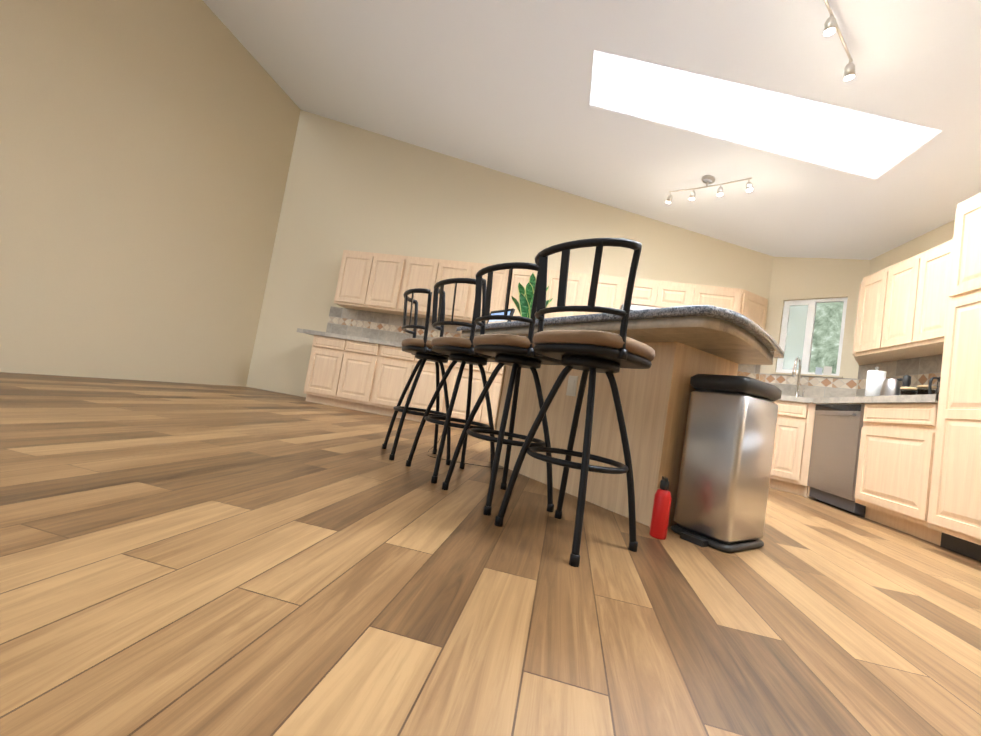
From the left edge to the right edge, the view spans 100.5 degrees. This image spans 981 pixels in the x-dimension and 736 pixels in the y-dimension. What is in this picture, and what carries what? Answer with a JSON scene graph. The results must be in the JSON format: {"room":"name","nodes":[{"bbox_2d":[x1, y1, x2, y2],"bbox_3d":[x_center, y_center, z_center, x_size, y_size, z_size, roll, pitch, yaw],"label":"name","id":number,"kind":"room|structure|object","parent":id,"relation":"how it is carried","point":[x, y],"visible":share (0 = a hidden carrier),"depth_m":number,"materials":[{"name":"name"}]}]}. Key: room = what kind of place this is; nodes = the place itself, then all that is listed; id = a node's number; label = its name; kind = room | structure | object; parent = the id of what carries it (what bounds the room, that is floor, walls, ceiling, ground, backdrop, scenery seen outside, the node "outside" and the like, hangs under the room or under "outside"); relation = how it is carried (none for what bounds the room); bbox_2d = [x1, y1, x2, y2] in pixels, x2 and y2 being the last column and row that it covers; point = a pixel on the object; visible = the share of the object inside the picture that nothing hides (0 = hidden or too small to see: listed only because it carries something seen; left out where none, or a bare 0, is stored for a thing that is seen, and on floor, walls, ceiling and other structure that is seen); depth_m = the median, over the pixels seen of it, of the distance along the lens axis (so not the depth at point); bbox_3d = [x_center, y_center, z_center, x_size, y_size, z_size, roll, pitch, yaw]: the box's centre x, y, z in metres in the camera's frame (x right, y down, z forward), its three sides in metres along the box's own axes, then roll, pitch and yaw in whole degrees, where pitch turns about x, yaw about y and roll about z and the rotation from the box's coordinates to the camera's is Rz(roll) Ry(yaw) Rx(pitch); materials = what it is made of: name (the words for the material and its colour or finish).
{"room":"kitchen","nodes":[
{"label":"kitchen","id":0,"kind":"room"},
{"bbox_2d":[0,0,300,386],"bbox_3d":[-4.044,-2.381,2.640,0.120,4.700,7.710,8,-4,11],"label":"wall","id":1,"kind":"structure","parent":0,"point":[146,148],"depth_m":4.27,"materials":[{"name":"paint"}]},
{"bbox_2d":[0,372,980,735],"bbox_3d":[-0.691,0.536,1.683,7.840,0.100,7.840,8,-4,11],"label":"floor","id":2,"kind":"structure","parent":0,"point":[176,558],"depth_m":0.98,"materials":[{"name":"brown wood"}]},
{"bbox_2d":[303,335,338,404],"bbox_3d":[-2.062,0.055,5.545,0.536,0.884,0.616,8,-4,11],"label":"base cabinet","id":3,"kind":"object","parent":2,"relation":"on","point":[321,367],"depth_m":5.27,"materials":[{"name":"brown wood"}]},
{"bbox_2d":[327,338,378,411],"bbox_3d":[-1.660,0.114,5.465,0.536,0.884,0.616,8,-4,11],"label":"base cabinet","id":4,"kind":"object","parent":2,"relation":"on","point":[360,376],"depth_m":5.18,"materials":[{"name":"brown wood"}]},
{"bbox_2d":[367,344,406,417],"bbox_3d":[-1.140,0.192,5.361,0.536,0.884,0.616,8,-4,11],"label":"base cabinet","id":5,"kind":"object","parent":2,"relation":"on","point":[391,362],"depth_m":5.09,"materials":[{"name":"brown wood"}]},
{"bbox_2d":[382,288,450,464],"bbox_3d":[-0.432,0.057,2.686,0.452,1.050,0.452,11,-4,-21],"label":"stool","id":6,"kind":"object","parent":2,"relation":"on","point":[421,350],"visible":0.88,"depth_m":2.59,"materials":[{"name":"black metal"}]},
{"bbox_2d":[399,352,450,423],"bbox_3d":[-0.738,0.252,5.281,0.536,0.884,0.616,8,-4,11],"label":"base cabinet","id":7,"kind":"object","parent":2,"relation":"on","point":[425,389],"depth_m":4.99,"materials":[{"name":"brown wood"}]},
{"bbox_2d":[406,278,494,483],"bbox_3d":[-0.166,0.075,2.299,0.452,1.050,0.452,11,-4,-32],"label":"stool","id":8,"kind":"object","parent":2,"relation":"on","point":[459,349],"visible":0.75,"depth_m":2.22,"materials":[{"name":"black metal"}]},
{"bbox_2d":[439,360,480,428],"bbox_3d":[-0.218,0.329,5.177,0.536,0.884,0.616,8,-4,11],"label":"base cabinet","id":9,"kind":"object","parent":2,"relation":"on","point":[459,409],"depth_m":4.89,"materials":[{"name":"brown wood"}]},
{"bbox_2d":[472,362,503,433],"bbox_3d":[0.184,0.389,5.097,0.536,0.884,0.616,8,-4,11],"label":"base cabinet","id":10,"kind":"object","parent":2,"relation":"on","point":[481,416],"depth_m":4.83,"materials":[{"name":"brown wood"}]},
{"bbox_2d":[297,328,402,346],"bbox_3d":[0.094,-0.086,5.148,5.304,0.052,0.636,8,-4,11],"label":"countertop","id":11,"kind":"structure","parent":10,"relation":"on","point":[347,337],"depth_m":5.20,"materials":[{"name":"stone"}]},
{"bbox_2d":[442,262,560,515],"bbox_3d":[0.091,0.093,1.917,0.452,1.050,0.452,12,-4,-35],"label":"stool","id":12,"kind":"object","parent":2,"relation":"on","point":[516,353],"visible":0.9,"depth_m":1.83,"materials":[{"name":"black metal"}]},
{"bbox_2d":[494,238,654,566],"bbox_3d":[0.342,0.110,1.535,0.452,1.050,0.452,12,-5,-41],"label":"stool","id":13,"kind":"object","parent":2,"relation":"on","point":[591,353],"visible":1,"depth_m":1.44,"materials":[{"name":"black metal"}]},
{"bbox_2d":[461,316,772,526],"bbox_3d":[0.568,0.282,2.518,0.890,0.902,1.930,12,-4,-34],"label":"kitchen island","id":14,"kind":"object","parent":2,"relation":"on","point":[654,398],"visible":0.62,"depth_m":2.02,"materials":[{"name":"wood"}]},
{"bbox_2d":[456,305,784,357],"bbox_3d":[0.641,-0.179,2.546,0.960,0.032,2.000,12,-4,-34],"label":"island countertop","id":15,"kind":"structure","parent":14,"relation":"on","point":[764,338],"depth_m":1.73,"materials":[{"name":"stone"}]},
{"bbox_2d":[487,308,514,323],"bbox_3d":[0.062,-0.353,3.131,0.058,0.194,0.300,12,-4,-34],"label":"photo frame","id":16,"kind":"object","parent":15,"relation":"on","point":[510,311],"visible":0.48,"depth_m":3.13,"materials":[{"name":"black plastic"}]},
{"bbox_2d":[428,435,509,469],"bbox_3d":[-0.070,0.176,2.940,0.611,0.974,0.479,8,-4,11],"label":"cord","id":17,"kind":"object","parent":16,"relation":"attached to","point":[460,462],"visible":0.27,"depth_m":2.71,"materials":[{"name":"black plastic"}]},
{"bbox_2d":[512,273,552,317],"bbox_3d":[0.323,-0.503,3.337,0.344,0.601,0.303,8,-4,11],"label":"snake plant","id":18,"kind":"object","parent":15,"relation":"on","point":[525,302],"visible":0.29,"depth_m":3.34,"materials":[{"name":"green plant"}]},
{"bbox_2d":[650,476,671,539],"bbox_3d":[0.725,0.590,1.728,0.068,0.250,0.068,8,-4,11],"label":"fire extinguisher","id":19,"kind":"object","parent":2,"relation":"on","point":[660,514],"visible":1,"depth_m":1.70,"materials":[{"name":"red paint"}]},
{"bbox_2d":[671,374,781,552],"bbox_3d":[1.059,0.410,1.848,0.390,0.725,0.260,12,-4,-34],"label":"trash can","id":20,"kind":"object","parent":2,"relation":"on","point":[724,478],"visible":1,"depth_m":1.75,"materials":[{"name":"silver metal"}]},
{"bbox_2d":[769,400,815,496],"bbox_3d":[2.882,0.766,4.162,0.320,0.885,0.677,12,-5,-40],"label":"base cabinet","id":21,"kind":"object","parent":2,"relation":"on","point":[792,447],"visible":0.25,"depth_m":3.92,"materials":[{"name":"brown wood"}]},
{"bbox_2d":[778,395,812,402],"bbox_3d":[3.143,0.353,4.290,0.780,0.052,1.540,12,-5,-40],"label":"countertop","id":22,"kind":"structure","parent":21,"relation":"on","point":[796,399],"depth_m":3.93,"materials":[{"name":"stone"}]},
{"bbox_2d":[792,356,804,396],"bbox_3d":[3.332,0.118,4.426,0.201,0.487,0.213,8,-4,11],"label":"faucet","id":23,"kind":"object","parent":22,"relation":"on","point":[798,359],"visible":0.79,"depth_m":4.47,"materials":[{"name":"silver metal"}]},
{"bbox_2d":[807,404,865,516],"bbox_3d":[3.177,0.776,3.433,0.600,0.870,0.597,8,-4,11],"label":"dishwasher","id":24,"kind":"object","parent":2,"relation":"on","point":[834,457],"visible":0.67,"depth_m":3.42,"materials":[{"name":"silver metal"}]},
{"bbox_2d":[854,403,941,545],"bbox_3d":[3.099,0.717,2.800,0.616,0.884,0.673,8,-4,11],"label":"base cabinet","id":25,"kind":"object","parent":2,"relation":"on","point":[894,468],"depth_m":2.80,"materials":[{"name":"brown wood"}]},
{"bbox_2d":[813,394,938,403],"bbox_3d":[3.219,0.293,3.135,0.636,0.052,1.295,8,-4,11],"label":"countertop","id":26,"kind":"structure","parent":25,"relation":"on","point":[929,398],"depth_m":2.99,"materials":[{"name":"stone"}]},
{"bbox_2d":[865,366,886,395],"bbox_3d":[3.383,0.151,3.587,0.150,0.335,0.150,8,-4,11],"label":"paper towel","id":27,"kind":"object","parent":26,"relation":"on","point":[876,378],"visible":0.52,"depth_m":3.55,"materials":[{"name":"white paper"}]},
{"bbox_2d":[879,377,902,395],"bbox_3d":[3.335,0.186,3.370,0.164,0.225,0.219,8,-4,11],"label":"kettle","id":28,"kind":"object","parent":26,"relation":"on","point":[891,386],"visible":0.46,"depth_m":3.35,"materials":[{"name":"silver metal"}]},
{"bbox_2d":[900,375,936,394],"bbox_3d":[3.283,0.164,3.145,0.280,0.225,0.240,8,-4,11],"label":"tray","id":29,"kind":"object","parent":26,"relation":"on","point":[906,389],"visible":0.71,"depth_m":3.12,"materials":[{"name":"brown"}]},
{"bbox_2d":[928,377,940,393],"bbox_3d":[3.184,0.122,2.871,0.169,0.243,0.110,8,-4,11],"label":"press","id":30,"kind":"object","parent":26,"relation":"on","point":[930,385],"visible":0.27,"depth_m":2.88,"materials":[{"name":"black plastic"}]},
{"bbox_2d":[927,192,980,561],"bbox_3d":[3.084,0.031,2.262,0.636,2.164,0.505,8,-4,11],"label":"tall cabinet","id":31,"kind":"object","parent":2,"relation":"on","point":[954,512],"visible":1,"depth_m":2.39,"materials":[{"name":"brown wood"}]},
{"bbox_2d":[203,0,980,259],"bbox_3d":[-0.127,-2.962,1.900,7.840,2.060,7.840,8,-4,11],"label":"ceiling","id":32,"kind":"structure","parent":0,"point":[642,107],"depth_m":3.61,"materials":[{"name":"paint"}]},
{"bbox_2d":[666,175,752,202],"bbox_3d":[2.164,-1.778,4.093,0.643,0.282,0.644,8,-4,11],"label":"track","id":33,"kind":"object","parent":32,"relation":"attached to","point":[749,186],"visible":1,"depth_m":4.05,"materials":[{"name":"silver metal"}]},
{"bbox_2d":[823,0,854,80],"bbox_3d":[1.736,-1.982,2.159,0.817,0.321,0.819,8,-4,11],"label":"track","id":34,"kind":"object","parent":32,"relation":"attached to","point":[831,26],"visible":1,"depth_m":2.33,"materials":[{"name":"silver metal"}]},
{"bbox_2d":[246,110,954,396],"bbox_3d":[-0.221,-1.811,1.892,7.753,4.700,7.756,8,-4,11],"label":"wall","id":35,"kind":"structure","parent":0,"point":[350,187],"depth_m":5.82,"materials":[{"name":"paint"}]},
{"bbox_2d":[334,250,369,310],"bbox_3d":[-1.827,-1.224,5.767,0.535,0.762,0.328,8,-4,11],"label":"upper cabinet","id":36,"kind":"object","parent":35,"relation":"attached to","point":[353,263],"depth_m":5.63,"materials":[{"name":"brown wood"}]},
{"bbox_2d":[358,252,405,314],"bbox_3d":[-1.426,-1.165,5.687,0.536,0.762,0.328,8,-4,11],"label":"upper cabinet","id":37,"kind":"object","parent":35,"relation":"attached to","point":[375,282],"depth_m":5.54,"materials":[{"name":"brown wood"}]},
{"bbox_2d":[394,256,433,317],"bbox_3d":[-0.906,-1.087,5.583,0.536,0.762,0.328,8,-4,11],"label":"upper cabinet","id":38,"kind":"object","parent":35,"relation":"attached to","point":[415,270],"depth_m":5.45,"materials":[{"name":"brown wood"}]},
{"bbox_2d":[426,259,473,321],"bbox_3d":[-0.503,-1.027,5.503,0.536,0.762,0.328,8,-4,11],"label":"upper cabinet","id":39,"kind":"object","parent":35,"relation":"attached to","point":[443,269],"depth_m":5.34,"materials":[{"name":"brown wood"}]},
{"bbox_2d":[462,263,501,323],"bbox_3d":[0.017,-0.950,5.399,0.536,0.762,0.328,8,-4,11],"label":"upper cabinet","id":40,"kind":"object","parent":35,"relation":"attached to","point":[497,275],"depth_m":5.27,"materials":[{"name":"brown wood"}]},
{"bbox_2d":[498,269,537,320],"bbox_3d":[0.418,-0.890,5.319,0.535,0.762,0.328,8,-4,11],"label":"upper cabinet","id":41,"kind":"object","parent":35,"relation":"attached to","point":[522,276],"depth_m":5.19,"materials":[{"name":"brown wood"}]},
{"bbox_2d":[544,270,577,317],"bbox_3d":[0.938,-0.813,5.216,0.536,0.762,0.328,8,-4,11],"label":"upper cabinet","id":42,"kind":"object","parent":35,"relation":"attached to","point":[553,276],"depth_m":5.08,"materials":[{"name":"brown wood"}]},
{"bbox_2d":[574,273,621,315],"bbox_3d":[1.339,-0.753,5.136,0.536,0.762,0.328,8,-4,11],"label":"upper cabinet","id":43,"kind":"object","parent":35,"relation":"attached to","point":[609,289],"depth_m":4.99,"materials":[{"name":"brown wood"}]},
{"bbox_2d":[326,306,942,397],"bbox_3d":[0.535,-0.325,4.223,6.449,0.444,2.334,8,-4,11],"label":"backsplash","id":44,"kind":"structure","parent":35,"relation":"attached to","point":[388,327],"depth_m":4.71,"materials":[{"name":"tile"}]},
{"bbox_2d":[618,277,653,306],"bbox_3d":[1.851,-0.885,5.053,0.451,0.349,0.328,8,-4,11],"label":"upper cabinet","id":45,"kind":"object","parent":35,"relation":"attached to","point":[641,291],"depth_m":4.90,"materials":[{"name":"brown wood"}]},
{"bbox_2d":[650,280,693,307],"bbox_3d":[2.171,-0.837,4.989,0.452,0.349,0.328,8,-4,11],"label":"upper cabinet","id":46,"kind":"object","parent":35,"relation":"attached to","point":[663,294],"depth_m":4.84,"materials":[{"name":"brown wood"}]},
{"bbox_2d":[620,304,655,310],"bbox_3d":[1.936,-0.481,4.928,0.766,0.431,0.467,8,-4,11],"label":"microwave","id":47,"kind":"object","parent":46,"relation":"attached to","point":[634,307],"visible":0.04,"depth_m":4.80,"materials":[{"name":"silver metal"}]},
{"bbox_2d":[690,284,745,313],"bbox_3d":[2.617,-0.563,4.881,0.534,0.762,0.328,8,-4,11],"label":"upper cabinet","id":48,"kind":"object","parent":35,"relation":"attached to","point":[723,297],"depth_m":4.74,"materials":[{"name":"brown wood"}]},
{"bbox_2d":[742,291,767,329],"bbox_3d":[3.071,-0.494,4.801,0.398,0.762,0.308,8,-4,11],"label":"upper cabinet","id":49,"kind":"object","parent":35,"relation":"attached to","point":[754,307],"depth_m":4.80,"materials":[{"name":"brown wood"}]},
{"bbox_2d":[771,372,842,377],"bbox_3d":[3.510,0.080,4.547,0.065,0.018,0.640,12,-5,-40],"label":"window sill","id":50,"kind":"structure","parent":35,"relation":"attached to","point":[808,375],"depth_m":4.49,"materials":[{"name":"paint"}]},
{"bbox_2d":[815,366,831,374],"bbox_3d":[3.619,0.031,4.434,0.124,0.099,0.093,8,-4,11],"label":"card","id":51,"kind":"object","parent":50,"relation":"on","point":[827,370],"visible":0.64,"depth_m":4.42,"materials":[{"name":"white paper"}]},
{"bbox_2d":[776,297,847,375],"bbox_3d":[3.623,-0.345,4.611,0.050,0.875,0.580,12,-5,-40],"label":"window","id":52,"kind":"structure","parent":35,"relation":"in","point":[807,338],"depth_m":4.68,"materials":[{"name":"white plastic"}]},
{"bbox_2d":[855,359,875,365],"bbox_3d":[3.681,-0.443,4.050,0.308,0.762,0.428,8,-4,11],"label":"upper cabinet","id":53,"kind":"object","parent":35,"relation":"attached to","point":[860,361],"depth_m":3.99,"materials":[{"name":"brown wood"}]},
{"bbox_2d":[852,266,927,362],"bbox_3d":[3.595,-0.482,3.644,0.328,0.762,0.406,8,-4,11],"label":"upper cabinet","id":54,"kind":"object","parent":35,"relation":"attached to","point":[871,326],"depth_m":3.67,"materials":[{"name":"brown wood"}]},
{"bbox_2d":[884,250,942,355],"bbox_3d":[3.540,-0.509,3.343,0.328,0.762,0.451,8,-4,11],"label":"upper cabinet","id":55,"kind":"object","parent":35,"relation":"attached to","point":[901,310],"depth_m":3.31,"materials":[{"name":"brown wood"}]},
{"bbox_2d":[916,239,952,350],"bbox_3d":[3.480,-0.539,3.021,0.328,0.762,0.451,8,-4,11],"label":"upper cabinet","id":56,"kind":"object","parent":35,"relation":"attached to","point":[937,264],"depth_m":3.05,"materials":[{"name":"brown wood"}]},
{"bbox_3d":[11.673,3.561,10.139,14.000,0.100,14.000,8,-4,11],"label":"ground","id":57,"kind":"structure","parent":0,"visible":0},
{"bbox_2d":[783,302,843,373],"bbox_3d":[5.586,-0.349,6.275,0.001,5.200,5.000,12,-5,-40],"label":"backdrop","id":58,"kind":"object","parent":57,"relation":"on","point":[826,335],"depth_m":6.57,"materials":[{"name":"green"}]}
]}

